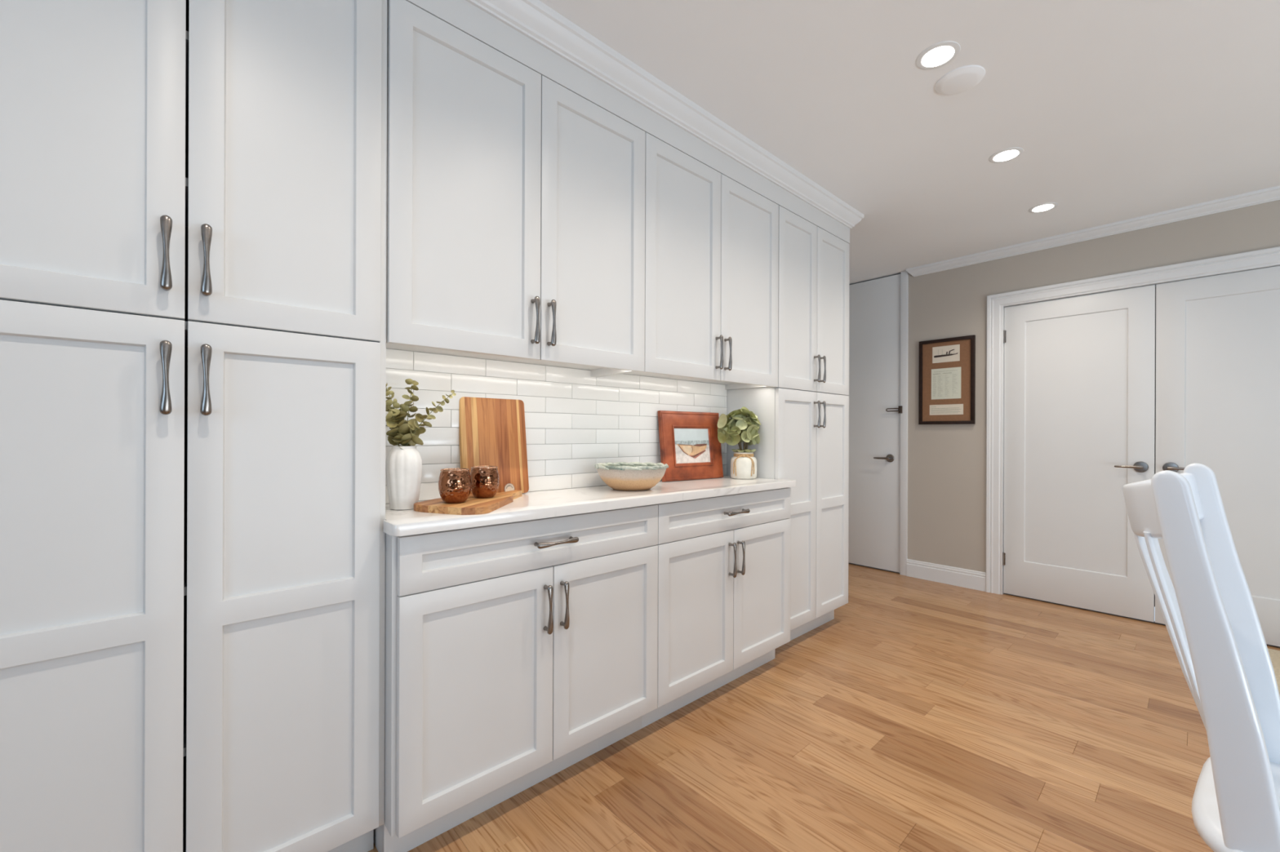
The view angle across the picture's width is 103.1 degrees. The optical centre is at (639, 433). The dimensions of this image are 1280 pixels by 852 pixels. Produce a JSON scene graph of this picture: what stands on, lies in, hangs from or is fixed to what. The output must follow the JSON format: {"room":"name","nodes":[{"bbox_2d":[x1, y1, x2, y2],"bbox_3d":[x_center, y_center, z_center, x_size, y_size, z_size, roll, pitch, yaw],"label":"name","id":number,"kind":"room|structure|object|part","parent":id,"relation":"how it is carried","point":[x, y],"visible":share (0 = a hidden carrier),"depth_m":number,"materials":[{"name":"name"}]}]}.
{"room":"kitchen","nodes":[
{"label":"kitchen","id":0,"kind":"room"},
{"bbox_2d":[385,348,727,503],"bbox_3d":[-1.255,-0.092,1.306,6.100,2.482,0.129,0,0,-42],"label":"wall","id":1,"kind":"structure","parent":0,"point":[575,421],"depth_m":2.05,"materials":[{"name":"tile"}]},
{"bbox_2d":[386,0,645,377],"bbox_3d":[-0.416,-0.699,1.743,0.914,0.922,0.364,0,0,-42],"label":"upper cabinet","id":2,"kind":"object","parent":1,"relation":"attached to","point":[515,201],"visible":0.99,"depth_m":1.56,"materials":[{"name":"white wood"}]},
{"bbox_3d":[-0.493,-0.697,1.489,0.454,0.916,0.020,0,0,-42],"label":"door","id":3,"kind":"part","parent":2,"relation":"part of","materials":[{"name":"white wood"}]},
{"bbox_3d":[-0.497,-0.697,1.492,0.338,0.800,0.007,0,0,-42],"label":"panel","id":4,"kind":"part","parent":2,"relation":"part of","materials":[{"name":"white wood"}]},
{"bbox_3d":[-0.329,-0.357,1.601,0.018,0.150,0.036,0,0,-42],"label":"handle","id":5,"kind":"part","parent":2,"relation":"part of","materials":[{"name":"grey metal"}]},
{"bbox_3d":[-0.284,-0.357,1.642,0.018,0.150,0.036,0,0,-42],"label":"handle","id":6,"kind":"part","parent":2,"relation":"part of","materials":[{"name":"grey metal"}]},
{"bbox_3d":[-0.155,-0.696,1.796,0.454,0.916,0.020,0,0,-42],"label":"door","id":7,"kind":"part","parent":2,"relation":"part of","materials":[{"name":"white wood"}]},
{"bbox_3d":[-0.158,-0.696,1.800,0.338,0.800,0.007,0,0,-42],"label":"panel","id":8,"kind":"part","parent":2,"relation":"part of","materials":[{"name":"white wood"}]},
{"bbox_2d":[465,0,864,229],"bbox_3d":[-0.058,-1.288,2.052,3.468,0.081,0.390,0,0,-42],"label":"trim","id":9,"kind":"structure","parent":1,"relation":"attached to","point":[533,19],"depth_m":1.91,"materials":[{"name":"white wood"}]},
{"bbox_2d":[596,132,778,390],"bbox_3d":[0.261,-0.697,2.358,0.915,0.922,0.364,0,0,-42],"label":"upper cabinet","id":10,"kind":"object","parent":1,"relation":"attached to","point":[712,241],"visible":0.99,"depth_m":2.21,"materials":[{"name":"white wood"}]},
{"bbox_3d":[0.183,-0.695,2.104,0.454,0.916,0.020,0,0,-42],"label":"door","id":11,"kind":"part","parent":10,"relation":"part of","materials":[{"name":"white wood"}]},
{"bbox_3d":[0.180,-0.695,2.107,0.338,0.800,0.007,0,0,-42],"label":"panel","id":12,"kind":"part","parent":10,"relation":"part of","materials":[{"name":"white wood"}]},
{"bbox_3d":[0.348,-0.354,2.217,0.018,0.150,0.036,0,0,-42],"label":"handle","id":13,"kind":"part","parent":10,"relation":"part of","materials":[{"name":"grey metal"}]},
{"bbox_3d":[0.392,-0.354,2.257,0.018,0.150,0.036,0,0,-42],"label":"handle","id":14,"kind":"part","parent":10,"relation":"part of","materials":[{"name":"grey metal"}]},
{"bbox_3d":[0.522,-0.694,2.412,0.454,0.916,0.020,0,0,-42],"label":"door","id":15,"kind":"part","parent":10,"relation":"part of","materials":[{"name":"white wood"}]},
{"bbox_3d":[0.519,-0.694,2.415,0.338,0.800,0.007,0,0,-42],"label":"panel","id":16,"kind":"part","parent":10,"relation":"part of","materials":[{"name":"white wood"}]},
{"bbox_2d":[367,562,1279,851],"bbox_3d":[0.678,1.184,0.283,7.590,0.080,6.100,0,0,-42],"label":"floor","id":17,"kind":"structure","parent":0,"point":[924,716],"depth_m":1.83,"materials":[{"name":"wood"}]},
{"bbox_2d":[0,0,386,851],"bbox_3d":[-1.045,-0.012,1.173,0.776,2.300,0.364,0,0,-42],"label":"tall cabinet","id":18,"kind":"object","parent":17,"relation":"on","point":[193,193],"visible":1,"depth_m":1.07,"materials":[{"name":"white wood"}]},
{"bbox_3d":[-1.105,0.688,0.943,0.266,0.542,0.007,0,0,-42],"label":"panel","id":19,"kind":"part","parent":18,"relation":"part of","materials":[{"name":"white wood"}]},
{"bbox_3d":[-1.103,0.092,0.943,0.266,0.542,0.007,0,0,-42],"label":"panel","id":20,"kind":"part","parent":18,"relation":"part of","materials":[{"name":"white wood"}]},
{"bbox_3d":[-1.100,-0.699,0.943,0.266,0.800,0.007,0,0,-42],"label":"panel","id":21,"kind":"part","parent":18,"relation":"part of","materials":[{"name":"white wood"}]},
{"bbox_3d":[-1.101,0.390,0.940,0.382,1.254,0.020,0,0,-42],"label":"door","id":22,"kind":"part","parent":18,"relation":"part of","materials":[{"name":"white wood"}]},
{"bbox_3d":[-1.097,-0.699,0.940,0.382,0.916,0.020,0,0,-42],"label":"door","id":23,"kind":"part","parent":18,"relation":"part of","materials":[{"name":"white wood"}]},
{"bbox_3d":[-0.960,-0.113,1.028,0.018,0.150,0.036,0,0,-42],"label":"handle","id":24,"kind":"part","parent":18,"relation":"part of","materials":[{"name":"grey metal"}]},
{"bbox_3d":[-0.959,-0.364,1.028,0.018,0.150,0.036,0,0,-42],"label":"handle","id":25,"kind":"part","parent":18,"relation":"part of","materials":[{"name":"grey metal"}]},
{"bbox_2d":[183,695,186,756],"bbox_3d":[-1.068,0.677,1.183,0.724,0.018,0.286,0,0,-42],"label":"shelf","id":26,"kind":"object","parent":18,"relation":"attached to","point":[184,696],"depth_m":1.16,"materials":[{"name":"black"}]},
{"bbox_2d":[183,561,186,595],"bbox_3d":[-1.066,0.335,1.183,0.724,0.018,0.286,0,0,-42],"label":"shelf","id":27,"kind":"object","parent":18,"relation":"attached to","point":[184,562],"depth_m":1.15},
{"bbox_2d":[184,321,187,346],"bbox_3d":[-1.064,-0.230,1.183,0.724,0.018,0.286,0,0,-42],"label":"shelf","id":28,"kind":"object","parent":18,"relation":"attached to","point":[185,322],"depth_m":1.13,"materials":[{"name":"white wood"}]},
{"bbox_2d":[185,31,188,104],"bbox_3d":[-1.062,-0.847,1.183,0.724,0.018,0.286,0,0,-42],"label":"shelf","id":29,"kind":"object","parent":18,"relation":"attached to","point":[187,33],"depth_m":1.18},
{"bbox_2d":[185,177,188,226],"bbox_3d":[-1.063,-0.535,1.183,0.724,0.018,0.286,0,0,-42],"label":"shelf","id":30,"kind":"object","parent":18,"relation":"attached to","point":[186,179],"depth_m":1.15,"materials":[{"name":"black"}]},
{"bbox_3d":[-0.914,-0.113,1.070,0.018,0.150,0.036,0,0,-42],"label":"handle","id":31,"kind":"part","parent":18,"relation":"part of","materials":[{"name":"grey metal"}]},
{"bbox_3d":[-0.913,-0.364,1.070,0.018,0.150,0.036,0,0,-42],"label":"handle","id":32,"kind":"part","parent":18,"relation":"part of","materials":[{"name":"grey metal"}]},
{"bbox_3d":[-0.818,0.391,1.197,0.373,1.254,0.020,0,0,-42],"label":"door","id":33,"kind":"part","parent":18,"relation":"part of","materials":[{"name":"white wood"}]},
{"bbox_3d":[-0.814,-0.698,1.197,0.373,0.916,0.020,0,0,-42],"label":"door","id":34,"kind":"part","parent":18,"relation":"part of","materials":[{"name":"white wood"}]},
{"bbox_3d":[-0.822,0.689,1.200,0.257,0.542,0.007,0,0,-42],"label":"panel","id":35,"kind":"part","parent":18,"relation":"part of","materials":[{"name":"white wood"}]},
{"bbox_3d":[-0.820,0.093,1.200,0.257,0.542,0.007,0,0,-42],"label":"panel","id":36,"kind":"part","parent":18,"relation":"part of","materials":[{"name":"white wood"}]},
{"bbox_3d":[-0.817,-0.698,1.200,0.257,0.800,0.007,0,0,-42],"label":"panel","id":37,"kind":"part","parent":18,"relation":"part of","materials":[{"name":"white wood"}]},
{"bbox_2d":[373,504,657,851],"bbox_3d":[-0.395,0.699,1.723,0.928,0.883,0.429,0,0,-42],"label":"base cabinet","id":38,"kind":"object","parent":17,"relation":"on","point":[517,653],"visible":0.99,"depth_m":1.50,"materials":[{"name":"white wood"}]},
{"bbox_3d":[-0.448,0.721,1.447,0.456,0.610,0.020,0,0,-42],"label":"door","id":39,"kind":"part","parent":38,"relation":"part of","materials":[{"name":"white wood"}]},
{"bbox_3d":[-0.451,0.721,1.450,0.340,0.494,0.007,0,0,-42],"label":"panel","id":40,"kind":"part","parent":38,"relation":"part of","materials":[{"name":"white wood"}]},
{"bbox_3d":[-0.277,0.339,1.602,0.915,0.149,0.020,0,0,-42],"label":"drawer","id":41,"kind":"part","parent":38,"relation":"part of","materials":[{"name":"white wood"}]},
{"bbox_3d":[-0.280,0.340,1.605,0.803,0.047,0.007,0,0,-42],"label":"panel","id":42,"kind":"part","parent":38,"relation":"part of","materials":[{"name":"white wood"}]},
{"bbox_3d":[-0.281,0.538,1.561,0.018,0.150,0.036,0,0,-42],"label":"handle","id":43,"kind":"part","parent":38,"relation":"part of","materials":[{"name":"grey metal"}]},
{"bbox_3d":[-0.258,0.338,1.581,0.150,0.018,0.036,0,0,-42],"label":"handle","id":44,"kind":"part","parent":38,"relation":"part of","materials":[{"name":"grey metal"}]},
{"bbox_3d":[-0.237,0.539,1.601,0.018,0.150,0.036,0,0,-42],"label":"handle","id":45,"kind":"part","parent":38,"relation":"part of","materials":[{"name":"grey metal"}]},
{"bbox_2d":[382,475,795,536],"bbox_3d":[-0.057,0.242,2.037,1.869,0.030,0.420,0,0,-42],"label":"countertop","id":46,"kind":"structure","parent":38,"relation":"on","point":[531,505],"depth_m":1.74,"materials":[{"name":"stone"}]},
{"bbox_2d":[385,445,422,510],"bbox_3d":[-0.709,0.131,1.527,0.102,0.188,0.102,0,0,-42],"label":"vase","id":47,"kind":"object","parent":46,"relation":"on","point":[403,466],"visible":0.95,"depth_m":1.49,"materials":[{"name":"white ceramic"}]},
{"bbox_2d":[386,399,404,443],"bbox_3d":[-0.740,-0.006,1.540,0.095,0.202,0.059,0,0,32],"label":"eucalyptus sprig","id":48,"kind":"object","parent":47,"relation":"in","point":[387,410],"visible":0.2,"depth_m":1.51,"materials":[{"name":"green plant"}]},
{"bbox_2d":[386,383,410,444],"bbox_3d":[-0.721,-0.028,1.518,0.088,0.246,0.063,0,0,-42],"label":"eucalyptus sprig","id":49,"kind":"object","parent":47,"relation":"in","point":[388,402],"visible":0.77,"depth_m":1.51,"materials":[{"name":"green plant"}]},
{"bbox_2d":[385,408,414,448],"bbox_3d":[-0.721,0.010,1.508,0.094,0.169,0.071,0,0,-42],"label":"eucalyptus sprig","id":50,"kind":"object","parent":47,"relation":"in","point":[405,429],"visible":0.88,"depth_m":1.51,"materials":[{"name":"green plant"}]},
{"bbox_2d":[396,378,419,446],"bbox_3d":[-0.701,-0.036,1.539,0.070,0.262,0.065,0,0,-42],"label":"eucalyptus sprig","id":51,"kind":"object","parent":47,"relation":"in","point":[406,407],"visible":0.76,"depth_m":1.54,"materials":[{"name":"green plant"}]},
{"bbox_2d":[400,390,456,446],"bbox_3d":[-0.629,-0.018,1.526,0.161,0.226,0.067,0,0,1],"label":"eucalyptus sprig","id":52,"kind":"object","parent":47,"relation":"in","point":[415,440],"visible":0.98,"depth_m":1.52,"materials":[{"name":"green plant"}]},
{"bbox_2d":[413,490,522,515],"bbox_3d":[-0.507,0.216,1.640,0.248,0.020,0.440,0,0,15],"label":"serving board","id":53,"kind":"object","parent":46,"relation":"on","point":[473,505],"visible":0.88,"depth_m":1.47,"materials":[{"name":"brown wood"}]},
{"bbox_2d":[438,468,471,503],"bbox_3d":[-0.553,0.156,1.521,0.094,0.100,0.094,0,0,-42],"label":"copper mug","id":54,"kind":"object","parent":53,"relation":"on","point":[455,485],"visible":1,"depth_m":1.49,"materials":[{"name":"brown metal"}]},
{"bbox_2d":[470,466,499,498],"bbox_3d":[-0.502,0.156,1.641,0.094,0.100,0.094,0,0,-42],"label":"copper mug","id":55,"kind":"object","parent":53,"relation":"on","point":[485,480],"visible":0.96,"depth_m":1.60,"materials":[{"name":"brown metal"}]},
{"bbox_2d":[458,396,528,494],"bbox_3d":[-0.532,0.047,1.859,0.254,0.355,0.066,0,0,-42],"label":"cutting board","id":56,"kind":"object","parent":46,"relation":"on","point":[492,431],"visible":0.73,"depth_m":1.86,"materials":[{"name":"brown wood"}]},
{"bbox_2d":[594,462,668,491],"bbox_3d":[-0.035,0.175,2.086,0.305,0.104,0.305,0,0,-42],"label":"bowl","id":57,"kind":"object","parent":46,"relation":"on","point":[619,476],"visible":1,"depth_m":1.98,"materials":[{"name":"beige ceramic"}]},
{"bbox_2d":[657,410,723,481],"bbox_3d":[0.259,0.059,2.527,0.400,0.337,0.057,0,0,-38],"label":"picture frame","id":58,"kind":"object","parent":46,"relation":"on","point":[690,445],"visible":0.99,"depth_m":2.51,"materials":[{"name":"orange wood"}]},
{"bbox_2d":[674,428,710,463],"bbox_3d":[0.260,0.059,2.525,0.241,0.176,0.040,0,0,-42],"label":"photo","id":59,"kind":"object","parent":58,"relation":"attached to","point":[691,446],"depth_m":2.52},
{"bbox_2d":[730,452,756,479],"bbox_3d":[0.532,0.162,2.610,0.134,0.134,0.134,0,0,6],"label":"plant pot","id":60,"kind":"object","parent":46,"relation":"on","point":[743,465],"visible":0.99,"depth_m":2.55,"materials":[{"name":"white ceramic"}]},
{"bbox_2d":[717,406,760,453],"bbox_3d":[0.512,-0.012,2.590,0.220,0.253,0.164,0,0,-42],"label":"leafy plant","id":61,"kind":"object","parent":60,"relation":"in","point":[743,424],"visible":0.98,"depth_m":2.58,"materials":[{"name":"green plant"}]},
{"bbox_3d":[-0.109,0.722,1.756,0.456,0.610,0.020,0,0,-42],"label":"door","id":62,"kind":"part","parent":38,"relation":"part of","materials":[{"name":"white wood"}]},
{"bbox_3d":[-0.112,0.722,1.759,0.340,0.494,0.007,0,0,-42],"label":"panel","id":63,"kind":"part","parent":38,"relation":"part of","materials":[{"name":"white wood"}]},
{"bbox_2d":[641,487,791,728],"bbox_3d":[0.288,0.701,2.344,0.920,0.883,0.429,0,0,-42],"label":"base cabinet","id":64,"kind":"object","parent":17,"relation":"on","point":[724,561],"visible":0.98,"depth_m":2.15,"materials":[{"name":"white wood"}]},
{"bbox_3d":[0.231,0.724,2.065,0.457,0.610,0.020,0,0,-42],"label":"door","id":65,"kind":"part","parent":64,"relation":"part of","materials":[{"name":"white wood"}]},
{"bbox_3d":[0.228,0.724,2.068,0.341,0.494,0.007,0,0,-42],"label":"panel","id":66,"kind":"part","parent":64,"relation":"part of","materials":[{"name":"white wood"}]},
{"bbox_3d":[0.403,0.342,2.220,0.916,0.149,0.020,0,0,-42],"label":"drawer","id":67,"kind":"part","parent":64,"relation":"part of","materials":[{"name":"white wood"}]},
{"bbox_3d":[0.400,0.343,2.223,0.804,0.047,0.007,0,0,-42],"label":"panel","id":68,"kind":"part","parent":64,"relation":"part of","materials":[{"name":"white wood"}]},
{"bbox_3d":[0.399,0.541,2.179,0.018,0.150,0.036,0,0,-42],"label":"handle","id":69,"kind":"part","parent":64,"relation":"part of","materials":[{"name":"grey metal"}]},
{"bbox_3d":[0.422,0.340,2.199,0.150,0.018,0.036,0,0,-42],"label":"handle","id":70,"kind":"part","parent":64,"relation":"part of","materials":[{"name":"grey metal"}]},
{"bbox_3d":[0.443,0.541,2.219,0.018,0.150,0.036,0,0,-42],"label":"handle","id":71,"kind":"part","parent":64,"relation":"part of","materials":[{"name":"grey metal"}]},
{"bbox_3d":[0.571,0.725,2.374,0.457,0.610,0.020,0,0,-42],"label":"door","id":72,"kind":"part","parent":64,"relation":"part of","materials":[{"name":"white wood"}]},
{"bbox_3d":[0.568,0.725,2.378,0.341,0.494,0.007,0,0,-42],"label":"panel","id":73,"kind":"part","parent":64,"relation":"part of","materials":[{"name":"white wood"}]},
{"bbox_2d":[726,205,849,640],"bbox_3d":[0.883,-0.005,2.926,0.768,2.300,0.364,0,0,-42],"label":"tall cabinet","id":74,"kind":"object","parent":17,"relation":"on","point":[803,432],"visible":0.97,"depth_m":2.78,"materials":[{"name":"white wood"}]},
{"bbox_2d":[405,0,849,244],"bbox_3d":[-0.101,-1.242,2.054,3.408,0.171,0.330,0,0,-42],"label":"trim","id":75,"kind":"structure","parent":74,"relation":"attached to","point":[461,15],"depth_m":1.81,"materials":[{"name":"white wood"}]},
{"bbox_3d":[0.831,0.397,2.697,0.380,1.254,0.020,0,0,-42],"label":"door","id":76,"kind":"part","parent":74,"relation":"part of","materials":[{"name":"white wood"}]},
{"bbox_3d":[0.835,-0.692,2.697,0.380,0.916,0.020,0,0,-42],"label":"door","id":77,"kind":"part","parent":74,"relation":"part of","materials":[{"name":"white wood"}]},
{"bbox_3d":[0.829,0.099,2.700,0.264,0.542,0.007,0,0,-42],"label":"panel","id":78,"kind":"part","parent":74,"relation":"part of","materials":[{"name":"white wood"}]},
{"bbox_3d":[0.832,-0.692,2.700,0.264,0.800,0.007,0,0,-42],"label":"panel","id":79,"kind":"part","parent":74,"relation":"part of","materials":[{"name":"white wood"}]},
{"bbox_3d":[0.827,0.694,2.700,0.264,0.542,0.007,0,0,-42],"label":"panel","id":80,"kind":"part","parent":74,"relation":"part of","materials":[{"name":"white wood"}]},
{"bbox_3d":[0.972,-0.357,2.785,0.018,0.150,0.036,0,0,-42],"label":"handle","id":81,"kind":"part","parent":74,"relation":"part of","materials":[{"name":"grey metal"}]},
{"bbox_3d":[0.972,-0.106,2.785,0.018,0.150,0.036,0,0,-42],"label":"handle","id":82,"kind":"part","parent":74,"relation":"part of","materials":[{"name":"grey metal"}]},
{"bbox_3d":[1.017,-0.357,2.825,0.018,0.150,0.036,0,0,-42],"label":"handle","id":83,"kind":"part","parent":74,"relation":"part of","materials":[{"name":"grey metal"}]},
{"bbox_3d":[1.016,-0.106,2.825,0.018,0.150,0.036,0,0,-42],"label":"handle","id":84,"kind":"part","parent":74,"relation":"part of","materials":[{"name":"grey metal"}]},
{"bbox_3d":[1.112,0.695,2.959,0.267,0.542,0.007,0,0,-42],"label":"panel","id":85,"kind":"part","parent":74,"relation":"part of","materials":[{"name":"white wood"}]},
{"bbox_3d":[1.114,0.100,2.959,0.267,0.542,0.007,0,0,-42],"label":"panel","id":86,"kind":"part","parent":74,"relation":"part of","materials":[{"name":"white wood"}]},
{"bbox_3d":[1.117,-0.692,2.959,0.267,0.800,0.007,0,0,-42],"label":"panel","id":87,"kind":"part","parent":74,"relation":"part of","materials":[{"name":"white wood"}]},
{"bbox_3d":[1.116,0.398,2.956,0.383,1.254,0.020,0,0,-42],"label":"door","id":88,"kind":"part","parent":74,"relation":"part of","materials":[{"name":"white wood"}]},
{"bbox_3d":[1.119,-0.691,2.956,0.383,0.916,0.020,0,0,-42],"label":"door","id":89,"kind":"part","parent":74,"relation":"part of","materials":[{"name":"white wood"}]},
{"bbox_2d":[1122,463,1279,851],"bbox_3d":[1.224,0.608,0.890,0.500,1.080,0.552,0,0,-37],"label":"dining chair","id":90,"kind":"object","parent":17,"relation":"on","point":[1210,616],"visible":1,"depth_m":0.89,"materials":[{"name":"white wood"}]},
{"bbox_3d":[1.091,0.150,1.067,0.380,0.125,0.106,0,0,-37],"label":"crest rail","id":91,"kind":"part","parent":90,"relation":"part of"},
{"bbox_3d":[1.308,0.392,1.111,0.033,0.648,0.164,0,0,-37],"label":"post","id":92,"kind":"part","parent":90,"relation":"part of","materials":[{"name":"white wood"}]},
{"bbox_3d":[1.256,0.707,0.847,0.500,0.041,0.444,0,0,-37],"label":"seat","id":93,"kind":"part","parent":90,"relation":"part of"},
{"bbox_2d":[1267,648,1279,694],"bbox_3d":[3.329,1.148,1.129,2.150,0.010,2.385,0,0,-42],"label":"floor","id":94,"kind":"structure","parent":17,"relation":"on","point":[1274,655],"depth_m":2.54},
{"bbox_2d":[538,0,1279,284],"bbox_3d":[0.865,-1.376,0.444,8.070,0.100,6.100,0,0,-42],"label":"ceiling","id":95,"kind":"structure","parent":0,"point":[1117,110],"depth_m":2.00,"materials":[{"name":"white paint"}]},
{"bbox_2d":[915,40,960,70],"bbox_3d":[1.044,-1.321,1.782,0.136,0.007,0.136,0,0,-42],"label":"recessed light","id":96,"kind":"object","parent":95,"relation":"in","point":[937,55],"visible":1,"depth_m":1.77,"materials":[{"name":"white plastic"}]},
{"bbox_2d":[934,65,985,95],"bbox_3d":[1.199,-1.316,1.905,0.160,0.016,0.160,0,0,-42],"label":"disc","id":97,"kind":"object","parent":95,"relation":"attached to","point":[962,79],"visible":1,"depth_m":1.89,"materials":[{"name":"white plastic"}]},
{"bbox_2d":[988,146,1023,163],"bbox_3d":[1.739,-1.319,2.414,0.136,0.007,0.136,0,0,-42],"label":"recessed light","id":98,"kind":"object","parent":95,"relation":"in","point":[1011,153],"visible":1,"depth_m":2.40,"materials":[{"name":"white plastic"}]},
{"bbox_2d":[1028,202,1057,213],"bbox_3d":[2.354,-1.317,2.968,0.136,0.007,0.136,0,0,-42],"label":"recessed light","id":99,"kind":"object","parent":95,"relation":"in","point":[1042,207],"visible":1,"depth_m":2.96,"materials":[{"name":"white plastic"}]},
{"bbox_2d":[907,200,1279,572],"bbox_3d":[3.446,-0.075,2.796,0.120,2.482,5.900,0,0,-42],"label":"wall","id":100,"kind":"structure","parent":0,"point":[947,463],"depth_m":3.77,"materials":[{"name":"beige paint"}]},
{"bbox_2d":[899,271,908,576],"bbox_3d":[2.189,-0.086,4.168,0.132,2.469,0.054,0,0,-42],"label":"door frame","id":101,"kind":"structure","parent":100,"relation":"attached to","point":[904,275],"depth_m":4.12,"materials":[{"name":"white wood"}]},
{"bbox_2d":[846,274,902,572],"bbox_3d":[1.830,-0.086,4.480,0.105,2.468,0.923,0,0,-42],"label":"door","id":102,"kind":"structure","parent":101,"relation":"attached to","point":[875,409],"depth_m":4.32,"materials":[{"name":"white wood"}]},
{"bbox_3d":[2.017,0.203,4.233,0.051,0.020,0.128,0,0,-42],"label":"lever","id":103,"kind":"part","parent":102,"relation":"part of","materials":[{"name":"silver metal"}]},
{"bbox_2d":[906,559,986,591],"bbox_3d":[2.341,1.082,3.905,0.016,0.136,0.544,0,0,-42],"label":"baseboard","id":104,"kind":"structure","parent":100,"relation":"attached to","point":[965,578],"depth_m":3.88,"materials":[{"name":"white wood"}]},
{"bbox_2d":[918,334,975,424],"bbox_3d":[2.348,-0.401,3.897,0.023,0.657,0.381,0,0,-42],"label":"picture frame","id":105,"kind":"object","parent":100,"relation":"attached to","point":[947,366],"visible":1,"depth_m":3.89,"materials":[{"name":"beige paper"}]},
{"bbox_2d":[932,344,959,363],"bbox_3d":[2.346,-0.611,3.898,0.001,0.125,0.187,0,0,-42],"label":"picture","id":106,"kind":"object","parent":105,"relation":"attached to","point":[941,353],"depth_m":3.90},
{"bbox_2d":[1002,284,1155,622],"bbox_3d":[2.849,0.118,3.356,0.094,2.046,0.772,0,0,-42],"label":"door","id":107,"kind":"structure","parent":100,"relation":"in","point":[1079,371],"depth_m":3.34,"materials":[{"name":"white wood"}]},
{"bbox_3d":[2.877,0.055,3.372,0.022,1.680,0.523,0,0,-42],"label":"panel","id":108,"kind":"part","parent":107,"relation":"part of","materials":[{"name":"white wood"}]},
{"bbox_3d":[3.018,0.204,3.138,0.051,0.020,0.128,0,0,-42],"label":"lever","id":109,"kind":"part","parent":107,"relation":"part of","materials":[{"name":"silver metal"}]},
{"bbox_2d":[906,185,1279,276],"bbox_3d":[3.763,-1.284,2.326,0.049,0.062,4.785,0,0,-42],"label":"trim","id":110,"kind":"structure","parent":100,"relation":"attached to","point":[1270,194],"depth_m":3.19,"materials":[{"name":"white wood"}]},
{"bbox_2d":[985,246,1279,595],"bbox_3d":[3.146,0.076,3.100,0.134,2.153,1.727,0,0,-42],"label":"door frame","id":111,"kind":"structure","parent":100,"relation":"attached to","point":[1269,257],"depth_m":3.63,"materials":[{"name":"white wood"}]},
{"bbox_2d":[1155,266,1279,646],"bbox_3d":[3.372,0.120,2.781,0.094,2.046,0.776,0,0,-42],"label":"door","id":112,"kind":"structure","parent":100,"relation":"in","point":[1218,336],"depth_m":2.85,"materials":[{"name":"white wood"}]},
{"bbox_3d":[3.173,0.204,2.967,0.051,0.020,0.128,0,0,-42],"label":"lever","id":113,"kind":"part","parent":112,"relation":"part of","materials":[{"name":"silver metal"}]},
{"bbox_3d":[3.392,0.057,2.806,0.022,1.680,0.527,0,0,-42],"label":"panel","id":114,"kind":"part","parent":112,"relation":"part of","materials":[{"name":"white wood"}]}
]}

